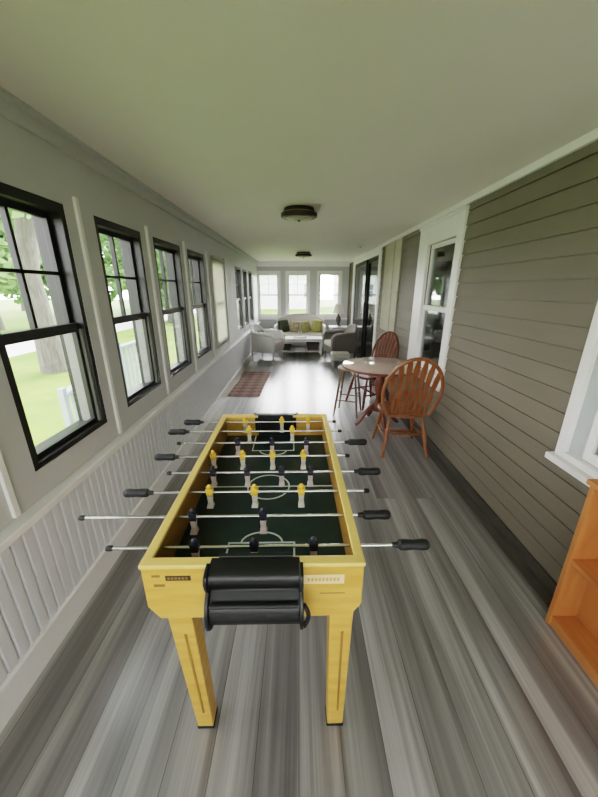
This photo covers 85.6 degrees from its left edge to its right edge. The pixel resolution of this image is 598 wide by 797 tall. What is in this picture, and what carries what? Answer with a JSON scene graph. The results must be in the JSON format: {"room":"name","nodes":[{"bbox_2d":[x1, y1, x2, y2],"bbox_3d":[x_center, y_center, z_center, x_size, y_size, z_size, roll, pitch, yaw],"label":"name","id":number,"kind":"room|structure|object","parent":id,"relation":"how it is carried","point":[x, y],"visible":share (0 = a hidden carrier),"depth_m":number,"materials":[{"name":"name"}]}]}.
{"room":"sunroom","nodes":[
{"label":"sunroom","id":0,"kind":"room"},
{"bbox_2d":[0,115,258,531],"bbox_3d":[-1.190,-0.797,3.689,0.140,2.240,10.900,0,19,0],"label":"wall","id":1,"kind":"structure","parent":0,"point":[29,163],"depth_m":1.76,"materials":[{"name":"grey paint"}]},
{"bbox_2d":[0,182,106,471],"bbox_3d":[-1.194,-0.305,1.454,0.143,1.120,0.550,0,19,0],"label":"window","id":2,"kind":"structure","parent":1,"relation":"in","point":[47,215],"depth_m":1.57,"materials":[{"name":"black wood"}]},
{"bbox_2d":[0,332,251,686],"bbox_3d":[-1.113,-0.113,3.921,0.013,0.515,10.900,0,19,0],"label":"wainscoting","id":3,"kind":"structure","parent":1,"relation":"attached to","point":[42,567],"depth_m":1.64,"materials":[{"name":"paint"}]},
{"bbox_2d":[93,215,160,406],"bbox_3d":[-1.194,-0.557,2.197,0.143,1.120,0.550,0,19,0],"label":"window","id":4,"kind":"structure","parent":1,"relation":"in","point":[140,316],"depth_m":2.32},
{"bbox_2d":[0,196,254,517],"bbox_3d":[-1.112,-1.042,3.725,0.016,1.282,8.775,0,19,0],"label":"trim","id":5,"kind":"structure","parent":1,"relation":"attached to","point":[5,481],"depth_m":1.90,"materials":[{"name":"white paint"}]},
{"bbox_2d":[0,352,255,732],"bbox_3d":[-1.105,0.192,4.025,0.030,0.152,10.900,0,19,0],"label":"baseboard","id":6,"kind":"structure","parent":1,"relation":"attached to","point":[18,683],"depth_m":1.61,"materials":[{"name":"white paint"}]},
{"bbox_2d":[0,86,257,263],"bbox_3d":[-1.095,-1.822,3.342,0.050,0.075,10.900,0,19,0],"label":"trim","id":7,"kind":"structure","parent":1,"relation":"attached to","point":[12,108],"depth_m":1.65,"materials":[{"name":"grey paint"}]},
{"bbox_2d":[0,322,260,553],"bbox_3d":[-1.089,-0.361,3.837,0.062,0.060,10.900,0,19,0],"label":"trim","id":8,"kind":"structure","parent":1,"relation":"attached to","point":[19,526],"depth_m":1.62,"materials":[{"name":"white paint"}]},
{"bbox_2d":[152,236,191,376],"bbox_3d":[-1.194,-0.805,2.929,0.143,1.120,0.595,0,19,0],"label":"window","id":9,"kind":"structure","parent":1,"relation":"in","point":[171,251],"depth_m":3.10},
{"bbox_2d":[187,249,211,358],"bbox_3d":[-1.194,-1.061,3.684,0.143,1.120,0.600,0,19,0],"label":"window","id":10,"kind":"structure","parent":1,"relation":"in","point":[196,260],"depth_m":3.87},
{"bbox_2d":[210,255,228,348],"bbox_3d":[-1.173,-1.352,4.578,0.183,1.177,0.740,0,19,0],"label":"window","id":11,"kind":"structure","parent":1,"relation":"in","point":[217,267],"depth_m":4.52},
{"bbox_2d":[235,266,242,330],"bbox_3d":[-1.194,-1.871,6.071,0.143,1.120,0.600,0,19,0],"label":"window","id":12,"kind":"structure","parent":1,"relation":"in","point":[237,269],"depth_m":6.29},
{"bbox_2d":[242,269,248,325],"bbox_3d":[-1.194,-2.119,6.805,0.143,1.120,0.550,0,19,0],"label":"window","id":13,"kind":"structure","parent":1,"relation":"in","point":[244,273],"depth_m":7.00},
{"bbox_2d":[248,271,252,322],"bbox_3d":[-1.194,-2.360,7.515,0.143,1.120,0.550,0,19,0],"label":"window","id":14,"kind":"structure","parent":1,"relation":"in","point":[249,272],"depth_m":7.71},
{"bbox_2d":[0,346,597,796],"bbox_3d":[0.130,0.321,4.068,2.780,0.120,11.180,0,19,0],"label":"floor","id":15,"kind":"structure","parent":0,"point":[459,683],"depth_m":1.33,"materials":[{"name":"grey wood"}]},
{"bbox_2d":[227,372,270,396],"bbox_3d":[-0.825,-0.276,5.629,0.500,0.008,1.560,0,19,1],"label":"rug","id":16,"kind":"object","parent":15,"relation":"on","point":[251,384],"visible":1,"depth_m":5.45,"materials":[{"name":"red fabric"}]},
{"bbox_2d":[78,412,429,728],"bbox_3d":[-0.178,0.670,1.504,1.117,0.866,1.220,0,19,-1],"label":"foosball table","id":17,"kind":"object","parent":15,"relation":"on","point":[262,529],"visible":1,"depth_m":1.09,"materials":[{"name":"yellow wood"}]},
{"bbox_2d":[250,323,284,361],"bbox_3d":[-0.734,-1.299,7.396,0.669,0.810,0.690,6,20,17],"label":"wicker armchair","id":18,"kind":"object","parent":15,"relation":"on","point":[272,341],"visible":0.97,"depth_m":7.17,"materials":[{"name":"white wicker"}]},
{"bbox_2d":[275,339,282,345],"bbox_3d":[-0.663,-1.282,7.377,0.480,0.110,0.492,6,20,17],"label":"seat cushion","id":19,"kind":"object","parent":18,"relation":"on","point":[278,342],"depth_m":7.33,"materials":[{"name":"beige fabric"}]},
{"bbox_2d":[274,313,326,351],"bbox_3d":[0.030,-1.774,8.611,1.370,0.929,0.770,0,19,0],"label":"wicker loveseat","id":20,"kind":"object","parent":15,"relation":"on","point":[299,317],"visible":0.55,"depth_m":8.78,"materials":[{"name":"white wicker"}]},
{"bbox_2d":[278,320,288,331],"bbox_3d":[-0.401,-1.915,8.537,0.293,0.325,0.166,-2,19,-7],"label":"throw pillow","id":21,"kind":"object","parent":20,"relation":"on","point":[283,324],"visible":0.94,"depth_m":8.49,"materials":[{"name":"black fabric"}]},
{"bbox_2d":[284,332,299,335],"bbox_3d":[-0.265,-1.684,8.563,0.582,0.110,0.580,0,19,0],"label":"seat cushion","id":22,"kind":"object","parent":20,"relation":"on","point":[286,333],"depth_m":8.43,"materials":[{"name":"beige fabric"}]},
{"bbox_2d":[289,321,299,332],"bbox_3d":[-0.117,-1.900,8.542,0.275,0.301,0.161,1,19,4],"label":"throw pillow","id":23,"kind":"object","parent":20,"relation":"on","point":[294,325],"visible":1,"depth_m":8.49,"materials":[{"name":"beige fabric"}]},
{"bbox_2d":[300,321,310,332],"bbox_3d":[0.177,-1.900,8.542,0.271,0.299,0.161,-2,19,-5],"label":"throw pillow","id":24,"kind":"object","parent":20,"relation":"on","point":[305,325],"visible":1,"depth_m":8.49,"materials":[{"name":"fabric"}]},
{"bbox_2d":[300,332,321,335],"bbox_3d":[0.325,-1.684,8.563,0.582,0.110,0.580,0,19,0],"label":"seat cushion","id":25,"kind":"object","parent":20,"relation":"on","point":[306,333],"depth_m":8.43,"materials":[{"name":"beige fabric"}]},
{"bbox_2d":[311,320,321,331],"bbox_3d":[0.471,-1.915,8.537,0.289,0.322,0.165,2,19,6],"label":"throw pillow","id":26,"kind":"object","parent":20,"relation":"on","point":[316,324],"visible":1,"depth_m":8.49,"materials":[{"name":"fabric"}]},
{"bbox_2d":[280,336,321,355],"bbox_3d":[0.040,-1.296,7.987,1.060,0.425,0.480,0,19,0],"label":"coffee table","id":27,"kind":"object","parent":15,"relation":"on","point":[287,338],"visible":0.51,"depth_m":7.75,"materials":[{"name":"white paint"}]},
{"bbox_2d":[283,344,290,349],"bbox_3d":[-0.302,-1.263,7.965,0.233,0.134,0.205,0,19,0],"label":"storage basket","id":28,"kind":"object","parent":27,"relation":"on","point":[286,346],"visible":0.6,"depth_m":7.89,"materials":[{"name":"brown wicker"}]},
{"bbox_2d":[293,335,306,337],"bbox_3d":[0.020,-1.511,7.914,0.360,0.030,0.360,0,19,0],"label":"serving tray","id":29,"kind":"object","parent":27,"relation":"on","point":[295,336],"visible":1,"depth_m":8.01,"materials":[{"name":"white"}]},
{"bbox_2d":[283,348,319,351],"bbox_3d":[0.040,-1.200,8.020,0.960,0.022,0.380,0,19,0],"label":"shelf","id":30,"kind":"object","parent":27,"relation":"attached to","point":[292,349],"depth_m":7.84,"materials":[{"name":"white paint"}]},
{"bbox_2d":[306,342,318,350],"bbox_3d":[0.338,-1.286,7.957,0.317,0.182,0.278,0,19,0],"label":"storage basket","id":31,"kind":"object","parent":27,"relation":"on","point":[311,346],"visible":0.94,"depth_m":7.85,"materials":[{"name":"brown wicker"}]},
{"bbox_2d":[328,325,346,329],"bbox_3d":[1.030,-1.609,8.599,0.480,0.625,0.440,0,19,0],"label":"side table","id":32,"kind":"object","parent":15,"relation":"on","point":[330,326],"visible":0.35,"depth_m":8.41,"materials":[{"name":"white paint"}]},
{"bbox_2d":[333,304,344,325],"bbox_3d":[1.030,-2.170,8.409,0.310,0.560,0.310,0,19,0],"label":"table lamp","id":33,"kind":"object","parent":32,"relation":"on","point":[338,308],"visible":0.98,"depth_m":8.28,"materials":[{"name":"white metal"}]},
{"bbox_2d":[322,324,356,357],"bbox_3d":[0.934,-1.266,7.301,0.669,0.810,0.690,-5,19,-13],"label":"wicker armchair","id":34,"kind":"object","parent":15,"relation":"on","point":[338,339],"visible":0.9,"depth_m":7.07,"materials":[{"name":"grey wicker"}]},
{"bbox_2d":[324,339,330,346],"bbox_3d":[0.862,-1.251,7.287,0.480,0.110,0.492,-5,19,-13],"label":"seat cushion","id":35,"kind":"object","parent":34,"relation":"on","point":[327,342],"depth_m":7.28,"materials":[{"name":"beige fabric"}]},
{"bbox_2d":[330,351,349,367],"bbox_3d":[0.860,-0.826,6.795,0.380,0.300,0.300,0,19,0],"label":"footstool","id":36,"kind":"object","parent":15,"relation":"on","point":[335,355],"visible":0.84,"depth_m":6.65,"materials":[{"name":"beige fabric"}]},
{"bbox_2d":[330,351,349,357],"bbox_3d":[0.860,-0.920,6.763,0.380,0.100,0.300,0,19,0],"label":"cushion","id":37,"kind":"object","parent":36,"relation":"on","point":[334,354],"depth_m":6.63,"materials":[{"name":"beige fabric"}]},
{"bbox_2d":[333,365,360,418],"bbox_3d":[0.640,-0.102,4.168,0.320,0.620,0.319,7,20,19],"label":"wooden stool","id":38,"kind":"object","parent":15,"relation":"on","point":[340,367],"visible":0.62,"depth_m":4.11,"materials":[{"name":"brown wood"}]},
{"bbox_2d":[345,331,398,410],"bbox_3d":[1.014,-0.410,4.474,0.551,1.009,0.557,-8,20,-22],"label":"chair","id":39,"kind":"object","parent":15,"relation":"on","point":[396,349],"visible":0.66,"depth_m":4.43,"materials":[{"name":"red wood"}]},
{"bbox_2d":[342,357,421,432],"bbox_3d":[0.930,-0.036,3.768,0.882,0.735,0.882,0,19,0],"label":"round table","id":40,"kind":"object","parent":15,"relation":"on","point":[380,367],"visible":0.73,"depth_m":3.67,"materials":[{"name":"red wood"}]},
{"bbox_2d":[371,357,444,457],"bbox_3d":[1.020,0.047,3.128,0.557,1.009,0.551,0,19,0],"label":"chair","id":41,"kind":"object","parent":15,"relation":"on","point":[398,408],"visible":1,"depth_m":2.94,"materials":[{"name":"orange wood"}]},
{"bbox_2d":[545,479,597,687],"bbox_3d":[1.274,0.864,1.032,0.142,0.800,0.940,0,19,0],"label":"bookcase","id":42,"kind":"object","parent":15,"relation":"on","point":[572,613],"visible":1,"depth_m":1.45,"materials":[{"name":"orange wood"}]},
{"bbox_2d":[0,0,597,260],"bbox_3d":[0.130,-1.914,3.311,2.780,0.120,11.180,0,19,0],"label":"ceiling","id":43,"kind":"structure","parent":0,"point":[378,117],"depth_m":1.22,"materials":[{"name":"paint"}]},
{"bbox_2d":[281,205,316,221],"bbox_3d":[0.000,-1.667,2.940,0.330,0.110,0.330,0,19,0],"label":"ceiling light","id":44,"kind":"object","parent":43,"relation":"attached to","point":[298,213],"visible":1,"depth_m":2.84,"materials":[{"name":"brown metal"}]},
{"bbox_2d":[295,252,311,257],"bbox_3d":[0.090,-2.849,6.425,0.330,0.110,0.330,0,19,0],"label":"ceiling light","id":45,"kind":"object","parent":43,"relation":"attached to","point":[298,254],"visible":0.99,"depth_m":6.32,"materials":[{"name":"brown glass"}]},
{"bbox_2d":[257,267,348,329],"bbox_3d":[0.130,-2.570,8.917,2.780,2.240,0.140,0,19,0],"label":"wall","id":46,"kind":"structure","parent":0,"point":[265,324],"depth_m":8.72,"materials":[{"name":"grey paint"}]},
{"bbox_2d":[257,271,280,317],"bbox_3d":[-0.825,-2.821,8.795,0.660,1.215,0.130,0,19,0],"label":"window","id":47,"kind":"structure","parent":46,"relation":"in","point":[259,273],"depth_m":8.78,"materials":[{"name":"white paint"}]},
{"bbox_2d":[285,271,309,314],"bbox_3d":[-0.035,-2.821,8.795,0.660,1.215,0.130,0,19,0],"label":"window","id":48,"kind":"structure","parent":46,"relation":"in","point":[287,273],"depth_m":8.72,"materials":[{"name":"white paint"}]},
{"bbox_2d":[291,344,306,345],"bbox_3d":[0.130,-1.549,9.178,2.500,0.140,0.022,0,19,0],"label":"baseboard","id":49,"kind":"structure","parent":46,"relation":"attached to","point":[291,344],"depth_m":9.18,"materials":[{"name":"white paint"}]},
{"bbox_2d":[258,318,346,319],"bbox_3d":[0.130,-2.208,8.942,2.500,0.040,0.045,0,19,0],"label":"trim","id":50,"kind":"structure","parent":46,"relation":"attached to","point":[258,318],"depth_m":8.92,"materials":[{"name":"white paint"}]},
{"bbox_2d":[256,261,349,266],"bbox_3d":[0.130,-3.543,8.503,2.500,0.130,0.020,0,19,0],"label":"trim","id":51,"kind":"structure","parent":46,"relation":"attached to","point":[259,263],"depth_m":8.50,"materials":[{"name":"white paint"}]},
{"bbox_2d":[316,271,342,317],"bbox_3d":[0.815,-2.821,8.795,0.680,1.215,0.130,0,19,0],"label":"window","id":52,"kind":"structure","parent":46,"relation":"in","point":[339,273],"depth_m":8.75,"materials":[{"name":"white paint"}]},
{"bbox_2d":[350,153,597,467],"bbox_3d":[1.450,-0.797,3.689,0.140,2.240,10.900,0,19,0],"label":"wall","id":53,"kind":"structure","parent":0,"point":[439,251],"depth_m":2.36,"materials":[{"name":"beige paint"}]},
{"bbox_2d":[347,263,350,325],"bbox_3d":[1.355,-2.512,8.826,0.050,2.190,0.070,0,19,0],"label":"trim","id":54,"kind":"structure","parent":53,"relation":"attached to","point":[350,263],"depth_m":8.69,"materials":[{"name":"beige paint"}]},
{"bbox_2d":[351,247,382,357],"bbox_3d":[1.435,-1.886,6.963,0.170,2.200,2.840,0,19,0],"label":"door","id":55,"kind":"structure","parent":53,"relation":"in","point":[361,261],"depth_m":6.84,"materials":[{"name":"white paint"}]},
{"bbox_2d":[380,237,402,331],"bbox_3d":[1.357,-1.647,4.827,0.022,1.260,0.840,0,19,0],"label":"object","id":56,"kind":"structure","parent":53,"relation":"attached to","point":[393,255],"depth_m":4.73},
{"bbox_2d":[407,205,469,391],"bbox_3d":[1.371,-0.976,3.328,0.107,1.562,1.070,0,19,0],"label":"window","id":57,"kind":"structure","parent":53,"relation":"in","point":[453,224],"depth_m":3.21,"materials":[{"name":"white paint"}]},
{"bbox_2d":[372,380,556,608],"bbox_3d":[1.365,0.228,4.037,0.030,0.075,10.900,0,19,0],"label":"baseboard","id":58,"kind":"structure","parent":53,"relation":"attached to","point":[540,572],"depth_m":2.17,"materials":[{"name":"grey wood"}]},
{"bbox_2d":[348,140,597,582],"bbox_3d":[1.373,-0.828,3.679,0.015,2.156,10.900,0,19,0],"label":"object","id":59,"kind":"structure","parent":53,"relation":"attached to","point":[540,502],"depth_m":1.99,"materials":[{"name":"beige paint"}]},
{"bbox_2d":[350,128,597,262],"bbox_3d":[1.363,-1.836,3.337,0.035,0.045,10.900,0,19,0],"label":"trim","id":60,"kind":"structure","parent":53,"relation":"attached to","point":[592,136],"depth_m":2.01,"materials":[{"name":"white paint"}]},
{"bbox_2d":[545,301,597,487],"bbox_3d":[1.391,-0.193,1.009,0.146,1.427,1.055,0,19,0],"label":"window","id":61,"kind":"structure","parent":53,"relation":"in","point":[577,442],"depth_m":1.54,"materials":[{"name":"white paint"}]},
{"label":"outside","id":62,"kind":"structure","parent":0,"visible":0},
{"bbox_2d":[9,299,335,445],"bbox_3d":[25.400,-2.780,14.896,69.200,0.200,110.000,0,19,0],"label":"ground","id":63,"kind":"structure","parent":62,"point":[37,391],"depth_m":7.40,"materials":[{"name":"green plant"}]},
{"bbox_2d":[11,211,67,373],"bbox_3d":[-6.136,-5.669,6.809,6.291,10.484,7.566,0,19,0],"label":"shade tree","id":64,"kind":"object","parent":63,"relation":"on","point":[50,355],"visible":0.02,"depth_m":7.78,"materials":[{"name":"grey plant"}]},
{"bbox_2d":[56,340,141,426],"bbox_3d":[-2.200,-0.055,4.289,0.070,1.450,2.496,0,19,0],"label":"porch railing","id":65,"kind":"object","parent":63,"relation":"on","point":[63,393],"visible":0.16,"depth_m":4.00,"materials":[{"name":"white wood"}]},
{"bbox_2d":[100,236,192,322],"bbox_3d":[-8.352,-10.028,19.889,8.478,10.346,8.225,5,19,15],"label":"shade tree","id":66,"kind":"object","parent":63,"relation":"on","point":[118,251],"visible":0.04,"depth_m":18.96,"materials":[{"name":"green plant"}]},
{"bbox_2d":[260,275,320,308],"bbox_3d":[-1.900,-13.082,36.745,9.200,5.280,6.800,0,19,0],"label":"house","id":67,"kind":"structure","parent":63,"relation":"on","point":[267,302],"depth_m":34.14,"materials":[{"name":"white"}]},
{"bbox_2d":[330,275,337,306],"bbox_3d":[8.200,-13.044,36.758,8.800,5.200,6.800,0,19,0],"label":"house","id":68,"kind":"structure","parent":63,"relation":"on","point":[335,278],"depth_m":37.17,"materials":[{"name":"white"}]},
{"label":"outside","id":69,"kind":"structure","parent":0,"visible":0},
{"bbox_2d":[0,299,163,332],"bbox_3d":[-36.700,-2.780,14.896,46.600,0.200,110.000,0,19,0],"label":"ground","id":70,"kind":"structure","parent":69,"point":[14,319],"depth_m":28.52,"materials":[{"name":"green plant"}]},
{"bbox_2d":[0,209,41,329],"bbox_3d":[-15.888,-7.632,15.227,8.647,8.815,6.580,-6,20,-18],"label":"shade tree","id":71,"kind":"object","parent":70,"relation":"on","point":[5,257],"visible":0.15,"depth_m":14.81,"materials":[{"name":"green plant"}]},
{"bbox_2d":[0,286,47,310],"bbox_3d":[-27.183,-12.906,30.784,6.565,8.816,8.658,9,21,26],"label":"shade tree","id":72,"kind":"object","parent":70,"relation":"on","point":[22,305],"visible":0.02,"depth_m":31.53,"materials":[{"name":"green plant"}]},
{"bbox_2d":[1,234,125,304],"bbox_3d":[-18.006,-11.550,24.378,8.225,10.346,8.478,0,19,0],"label":"shade tree","id":73,"kind":"object","parent":70,"relation":"on","point":[14,291],"visible":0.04,"depth_m":25.31,"materials":[{"name":"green plant"}]},
{"bbox_2d":[101,235,126,290],"bbox_3d":[-18.088,-13.990,33.978,8.647,8.815,6.580,-6,20,-18],"label":"shade tree","id":74,"kind":"object","parent":70,"relation":"on","point":[107,259],"visible":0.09,"depth_m":32.41,"materials":[{"name":"green plant"}]},
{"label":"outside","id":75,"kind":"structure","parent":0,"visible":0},
{"bbox_2d":[6,309,195,356],"bbox_3d":[-11.300,-2.771,14.899,4.200,0.180,110.000,0,19,0],"label":"road","id":76,"kind":"structure","parent":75,"point":[29,346],"depth_m":12.49,"materials":[{"name":"grey asphalt"}]},
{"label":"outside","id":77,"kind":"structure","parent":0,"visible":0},
{"bbox_2d":[357,243,454,363],"bbox_3d":[2.701,-1.130,4.580,2.358,2.500,9.200,0,19,0],"label":"window glass","id":78,"kind":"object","parent":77,"point":[448,252],"depth_m":4.44,"materials":[{"name":"clear glass"}]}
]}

